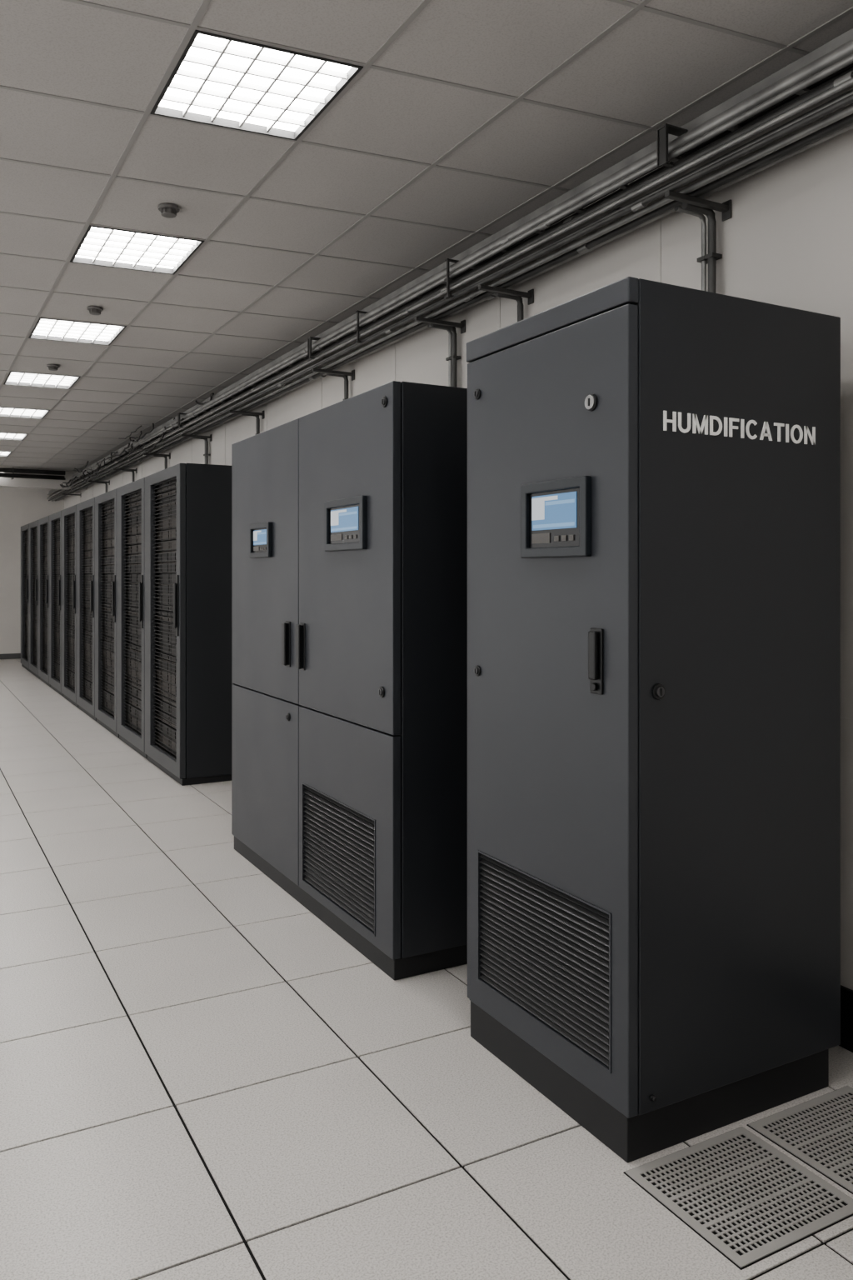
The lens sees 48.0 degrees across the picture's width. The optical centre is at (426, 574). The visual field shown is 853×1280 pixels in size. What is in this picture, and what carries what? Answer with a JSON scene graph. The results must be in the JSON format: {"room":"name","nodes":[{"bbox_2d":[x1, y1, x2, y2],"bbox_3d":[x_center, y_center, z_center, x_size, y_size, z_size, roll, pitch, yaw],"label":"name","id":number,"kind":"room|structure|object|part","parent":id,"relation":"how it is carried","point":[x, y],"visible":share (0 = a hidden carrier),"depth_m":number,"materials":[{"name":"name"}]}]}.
{"room":"server room","nodes":[
{"label":"server room","id":0,"kind":"room"},
{"bbox_2d":[0,487,64,654],"bbox_3d":[-10.094,-0.135,16.886,7.220,3.430,0.120,0,0,-29],"label":"wall","id":1,"kind":"structure","parent":0,"point":[19,507],"depth_m":18.08,"materials":[{"name":"paint"}]},
{"bbox_2d":[0,653,20,659],"bbox_3d":[-10.069,1.530,16.820,6.960,0.100,0.020,0,0,-29],"label":"baseboard","id":2,"kind":"structure","parent":1,"relation":"attached to","point":[7,656],"depth_m":18.04,"materials":[{"name":"grey"}]},
{"bbox_2d":[0,658,852,1279],"bbox_3d":[-4.621,1.610,6.931,7.180,0.060,22.800,0,0,-29],"label":"floor","id":3,"kind":"structure","parent":0,"point":[202,1078],"depth_m":2.93,"materials":[{"name":"tile"}]},
{"bbox_2d":[20,523,29,671],"bbox_3d":[-6.409,0.370,16.286,0.850,2.420,1.188,0,0,-29],"label":"rack","id":4,"kind":"object","parent":3,"relation":"on","point":[24,529],"visible":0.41,"depth_m":16.43,"materials":[{"name":"black metal"}]},
{"bbox_3d":[-6.703,0.335,16.061,0.005,2.170,0.858,0,0,-29],"label":"door","id":5,"kind":"part","parent":4,"relation":"part of","materials":[{"name":"black metal"}]},
{"bbox_3d":[-6.509,0.230,15.618,0.030,0.460,0.045,0,0,-29],"label":"handle","id":6,"kind":"part","parent":4,"relation":"part of","materials":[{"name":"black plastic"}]},
{"bbox_2d":[29,520,39,679],"bbox_3d":[-5.830,0.370,15.235,0.850,2.420,1.188,0,0,-29],"label":"rack","id":7,"kind":"object","parent":3,"relation":"on","point":[33,527],"visible":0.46,"depth_m":15.29,"materials":[{"name":"black metal"}]},
{"bbox_3d":[-6.125,0.335,15.010,0.005,2.170,0.858,0,0,-29],"label":"door","id":8,"kind":"part","parent":7,"relation":"part of","materials":[{"name":"black metal"}]},
{"bbox_3d":[-5.931,0.230,14.567,0.030,0.460,0.045,0,0,-29],"label":"handle","id":9,"kind":"part","parent":7,"relation":"part of","materials":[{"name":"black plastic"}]},
{"bbox_2d":[38,515,50,687],"bbox_3d":[-5.252,0.370,14.183,0.850,2.420,1.188,0,0,-29],"label":"rack","id":10,"kind":"object","parent":3,"relation":"on","point":[43,523],"visible":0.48,"depth_m":14.24,"materials":[{"name":"black metal"}]},
{"bbox_3d":[-5.547,0.335,13.958,0.005,2.170,0.858,0,0,-29],"label":"door","id":11,"kind":"part","parent":10,"relation":"part of","materials":[{"name":"black metal"}]},
{"bbox_3d":[-5.353,0.230,13.515,0.030,0.460,0.045,0,0,-29],"label":"handle","id":12,"kind":"part","parent":10,"relation":"part of","materials":[{"name":"black plastic"}]},
{"bbox_2d":[49,510,63,696],"bbox_3d":[-4.674,0.370,13.131,0.850,2.420,1.188,0,0,-29],"label":"rack","id":13,"kind":"object","parent":3,"relation":"on","point":[55,519],"visible":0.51,"depth_m":13.19,"materials":[{"name":"black metal"}]},
{"bbox_3d":[-4.969,0.335,12.907,0.005,2.170,0.858,0,0,-29],"label":"door","id":14,"kind":"part","parent":13,"relation":"part of","materials":[{"name":"black metal"}]},
{"bbox_3d":[-4.775,0.230,12.464,0.030,0.460,0.045,0,0,-29],"label":"handle","id":15,"kind":"part","parent":13,"relation":"part of","materials":[{"name":"black plastic"}]},
{"bbox_2d":[61,504,78,707],"bbox_3d":[-4.096,0.370,12.080,0.850,2.420,1.188,0,0,-29],"label":"rack","id":16,"kind":"object","parent":3,"relation":"on","point":[68,515],"visible":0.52,"depth_m":12.19,"materials":[{"name":"black metal"}]},
{"bbox_3d":[-4.391,0.335,11.855,0.005,2.170,0.858,0,0,-29],"label":"door","id":17,"kind":"part","parent":16,"relation":"part of","materials":[{"name":"black metal"}]},
{"bbox_3d":[-4.197,0.230,11.412,0.030,0.460,0.045,0,0,-29],"label":"handle","id":18,"kind":"part","parent":16,"relation":"part of","materials":[{"name":"black plastic"}]},
{"bbox_2d":[76,497,96,721],"bbox_3d":[-3.518,0.370,11.028,0.850,2.420,1.188,0,0,-29],"label":"rack","id":19,"kind":"object","parent":3,"relation":"on","point":[86,509],"visible":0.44,"depth_m":11.10,"materials":[{"name":"black metal"}]},
{"bbox_3d":[-3.813,0.335,10.803,0.005,2.170,0.858,0,0,-29],"label":"door","id":20,"kind":"part","parent":19,"relation":"part of","materials":[{"name":"black metal"}]},
{"bbox_3d":[-3.619,0.230,10.361,0.030,0.460,0.045,0,0,-29],"label":"handle","id":21,"kind":"part","parent":19,"relation":"part of","materials":[{"name":"black plastic"}]},
{"bbox_2d":[95,488,119,738],"bbox_3d":[-2.940,0.370,9.977,0.850,2.420,1.188,0,0,-29],"label":"rack","id":22,"kind":"object","parent":3,"relation":"on","point":[105,503],"visible":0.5,"depth_m":10.00,"materials":[{"name":"black metal"}]},
{"bbox_3d":[-3.235,0.335,9.752,0.005,2.170,0.858,0,0,-29],"label":"door","id":23,"kind":"part","parent":22,"relation":"part of","materials":[{"name":"black metal"}]},
{"bbox_3d":[-3.041,0.230,9.309,0.030,0.460,0.045,0,0,-29],"label":"handle","id":24,"kind":"part","parent":22,"relation":"part of","materials":[{"name":"black plastic"}]},
{"bbox_2d":[116,477,147,759],"bbox_3d":[-2.362,0.370,8.925,0.850,2.420,1.188,0,0,-29],"label":"rack","id":25,"kind":"object","parent":3,"relation":"on","point":[130,497],"visible":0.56,"depth_m":8.93,"materials":[{"name":"black metal"}]},
{"bbox_3d":[-2.656,0.335,8.700,0.005,2.170,0.858,0,0,-29],"label":"door","id":26,"kind":"part","parent":25,"relation":"part of","materials":[{"name":"black metal"}]},
{"bbox_3d":[-2.463,0.230,8.258,0.030,0.460,0.045,0,0,-29],"label":"handle","id":27,"kind":"part","parent":25,"relation":"part of","materials":[{"name":"black plastic"}]},
{"bbox_2d":[145,463,231,785],"bbox_3d":[-1.784,0.370,7.874,0.850,2.420,1.188,0,0,-29],"label":"rack","id":28,"kind":"object","parent":3,"relation":"on","point":[188,506],"visible":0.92,"depth_m":7.30,"materials":[{"name":"black metal"}]},
{"bbox_3d":[-2.078,0.335,7.649,0.005,2.170,0.858,0,0,-29],"label":"door","id":29,"kind":"part","parent":28,"relation":"part of","materials":[{"name":"black metal"}]},
{"bbox_3d":[-2.110,0.344,7.694,0.045,2.363,1.184,0,0,-29],"label":"door frame","id":30,"kind":"part","parent":28,"relation":"part of","materials":[{"name":"grey paint"}]},
{"bbox_3d":[-1.885,0.230,7.206,0.030,0.460,0.045,0,0,-29],"label":"handle","id":31,"kind":"part","parent":28,"relation":"part of","materials":[{"name":"black plastic"}]},
{"bbox_2d":[231,380,467,979],"bbox_3d":[-0.258,0.412,4.824,0.905,2.335,2.073,0,0,-29],"label":"air conditioner","id":32,"kind":"object","parent":3,"relation":"on","point":[349,517],"visible":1,"depth_m":3.98,"materials":[{"name":"black paint"}]},
{"bbox_3d":[-1.104,0.370,5.529,0.035,2.250,0.022,0,0,-29],"label":"edge post","id":33,"kind":"part","parent":32,"relation":"part of","materials":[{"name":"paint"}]},
{"bbox_3d":[-0.850,-0.066,5.060,0.036,1.375,1.036,0,0,-29],"label":"door","id":34,"kind":"part","parent":32,"relation":"part of","materials":[{"name":"paint"}]},
{"bbox_3d":[-0.850,1.060,5.060,0.036,0.865,1.036,0,0,-29],"label":"door","id":35,"kind":"part","parent":32,"relation":"part of","materials":[{"name":"paint"}]},
{"bbox_3d":[-0.692,0.339,4.704,0.030,0.222,0.060,0,0,-29],"label":"handle","id":36,"kind":"part","parent":32,"relation":"part of","materials":[{"name":"black plastic"}]},
{"bbox_3d":[-0.599,0.339,4.535,0.030,0.222,0.060,0,0,-29],"label":"handle","id":37,"kind":"part","parent":32,"relation":"part of","materials":[{"name":"black plastic"}]},
{"bbox_2d":[301,782,375,936],"bbox_3d":[-0.386,1.218,4.204,0.031,0.475,0.804,0,0,-29],"label":"vent","id":38,"kind":"object","parent":32,"relation":"attached to","point":[338,834],"depth_m":4.18,"materials":[{"name":"grey metal"}]},
{"bbox_3d":[-0.356,-0.066,4.162,0.036,1.375,1.003,0,0,-29],"label":"door","id":39,"kind":"part","parent":32,"relation":"part of","materials":[{"name":"paint"}]},
{"bbox_3d":[-0.356,1.060,4.162,0.036,0.865,1.003,0,0,-29],"label":"door","id":40,"kind":"part","parent":32,"relation":"part of","materials":[{"name":"paint"}]},
{"bbox_2d":[466,276,840,1162],"bbox_3d":[0.700,0.392,3.108,0.869,2.376,0.853,0,0,-29],"label":"tall cabinet","id":41,"kind":"object","parent":3,"relation":"on","point":[654,467],"visible":1,"depth_m":2.77,"materials":[{"name":"black metal"}]},
{"bbox_3d":[0.157,0.361,3.285,0.032,2.173,0.019,0,0,-29],"label":"hinge post","id":42,"kind":"part","parent":41,"relation":"part of","materials":[{"name":"metal"}]},
{"bbox_2d":[477,850,611,1073],"bbox_3d":[0.349,1.140,2.919,0.031,0.444,0.696,0,0,-29],"label":"vent","id":43,"kind":"object","parent":41,"relation":"attached to","point":[544,943],"depth_m":2.88,"materials":[{"name":"grey metal"}]},
{"bbox_3d":[0.352,-0.762,2.925,0.036,0.067,0.838,0,0,-29],"label":"rail","id":44,"kind":"part","parent":41,"relation":"part of","materials":[{"name":"metal"}]},
{"bbox_3d":[0.356,0.362,2.916,0.034,2.171,0.815,0,0,-29],"label":"door","id":45,"kind":"part","parent":41,"relation":"part of","materials":[{"name":"paint"}]},
{"bbox_3d":[0.466,0.239,2.657,0.024,0.182,0.052,0,0,-29],"label":"handle","id":46,"kind":"part","parent":41,"relation":"part of","materials":[{"name":"black plastic"}]},
{"bbox_2d":[623,1126,852,1269],"bbox_3d":[0.810,1.578,2.461,0.438,0.004,0.405,0,0,-29],"label":"floor vent grille","id":47,"kind":"object","parent":3,"relation":"in","point":[749,1200],"visible":1,"depth_m":2.44,"materials":[{"name":"silver metal"}]},
{"bbox_2d":[746,1085,852,1194],"bbox_3d":[1.208,1.578,2.680,0.438,0.004,0.405,0,0,-29],"label":"floor vent grille","id":48,"kind":"object","parent":3,"relation":"in","point":[818,1132],"visible":1,"depth_m":2.71,"materials":[{"name":"silver metal"}]},
{"bbox_2d":[0,0,852,471],"bbox_3d":[-4.621,-1.848,6.931,7.180,0.204,22.800,0,0,-29],"label":"ceiling","id":49,"kind":"structure","parent":0,"point":[461,120],"depth_m":3.95,"materials":[{"name":"tile"}]},
{"bbox_2d":[0,451,12,456],"bbox_3d":[-6.294,-1.772,13.760,0.565,0.056,0.690,0,0,-29],"label":"ceiling light panel","id":50,"kind":"object","parent":49,"relation":"in","point":[2,453],"depth_m":13.92,"materials":[{"name":"white plastic"}]},
{"bbox_2d":[0,432,28,440],"bbox_3d":[-5.350,-1.772,12.043,0.565,0.056,0.689,0,0,-29],"label":"ceiling light panel","id":51,"kind":"object","parent":49,"relation":"in","point":[5,436],"depth_m":12.15,"materials":[{"name":"white plastic"}]},
{"bbox_2d":[0,407,49,419],"bbox_3d":[-4.406,-1.772,10.327,0.565,0.056,0.689,0,0,-29],"label":"ceiling light panel","id":52,"kind":"object","parent":49,"relation":"in","point":[4,412],"depth_m":10.41,"materials":[{"name":"white plastic"}]},
{"bbox_2d":[3,371,80,389],"bbox_3d":[-3.463,-1.772,8.610,0.565,0.056,0.690,0,0,-29],"label":"ceiling light panel","id":53,"kind":"object","parent":49,"relation":"in","point":[17,378],"depth_m":8.67,"materials":[{"name":"white plastic"}]},
{"bbox_2d":[46,364,59,370],"bbox_3d":[-3.112,-1.728,7.986,0.100,0.039,0.100,0,0,-29],"label":"smoke detector","id":54,"kind":"object","parent":49,"relation":"attached to","point":[51,367],"visible":1,"depth_m":7.96,"materials":[{"name":"grey plastic"}]},
{"bbox_2d":[28,317,126,345],"bbox_3d":[-2.519,-1.772,6.893,0.565,0.056,0.690,0,0,-29],"label":"ceiling light panel","id":55,"kind":"object","parent":49,"relation":"in","point":[45,328],"depth_m":6.94,"materials":[{"name":"white plastic"}]},
{"bbox_2d":[86,305,103,314],"bbox_3d":[-2.169,-1.728,6.270,0.100,0.039,0.100,0,0,-29],"label":"smoke detector","id":56,"kind":"object","parent":49,"relation":"attached to","point":[93,310],"visible":1,"depth_m":6.25,"materials":[{"name":"grey plastic"}]},
{"bbox_2d":[70,225,204,274],"bbox_3d":[-1.575,-1.772,5.177,0.565,0.056,0.689,0,0,-29],"label":"ceiling light panel","id":57,"kind":"object","parent":49,"relation":"in","point":[99,246],"depth_m":5.21,"materials":[{"name":"white plastic"}]},
{"bbox_2d":[157,203,179,218],"bbox_3d":[-1.225,-1.728,4.553,0.100,0.039,0.100,0,0,-29],"label":"smoke detector","id":58,"kind":"object","parent":49,"relation":"attached to","point":[167,210],"visible":1,"depth_m":4.53,"materials":[{"name":"grey plastic"}]},
{"bbox_2d":[150,30,363,140],"bbox_3d":[-0.631,-1.772,3.460,0.565,0.056,0.689,0,0,-29],"label":"ceiling light panel","id":59,"kind":"object","parent":49,"relation":"in","point":[217,80],"depth_m":3.46,"materials":[{"name":"white plastic"}]},
{"bbox_2d":[0,28,852,501],"bbox_3d":[-4.618,-0.182,6.945,6.958,3.105,22.521,0,0,-29],"label":"conduit","id":60,"kind":"object","parent":49,"relation":"attached to","point":[827,71],"visible":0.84,"depth_m":4.10,"materials":[{"name":"metal"}]},
{"bbox_2d":[64,85,852,989],"bbox_3d":[-1.510,-0.135,8.642,0.120,3.430,22.600,0,0,-29],"label":"wall","id":61,"kind":"structure","parent":0,"point":[787,239],"depth_m":3.60,"materials":[{"name":"paint"}]},
{"bbox_2d":[0,467,86,490],"bbox_3d":[-8.872,-1.600,14.665,6.980,0.300,0.250,0,0,-29],"label":"cable tray","id":62,"kind":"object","parent":61,"relation":"attached to","point":[4,482],"depth_m":15.87,"materials":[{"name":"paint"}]},
{"bbox_2d":[80,166,852,724],"bbox_3d":[-1.564,-0.175,8.612,0.003,3.110,22.600,0,0,-29],"label":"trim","id":63,"kind":"structure","parent":61,"relation":"attached to","point":[844,721],"depth_m":4.01,"materials":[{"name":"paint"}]},
{"bbox_2d":[838,985,852,1052],"bbox_3d":[-1.571,1.480,8.608,0.020,0.200,22.600,0,0,-29],"label":"baseboard","id":64,"kind":"structure","parent":61,"relation":"attached to","point":[847,994],"depth_m":3.19,"materials":[{"name":"black rubber"}]}
]}

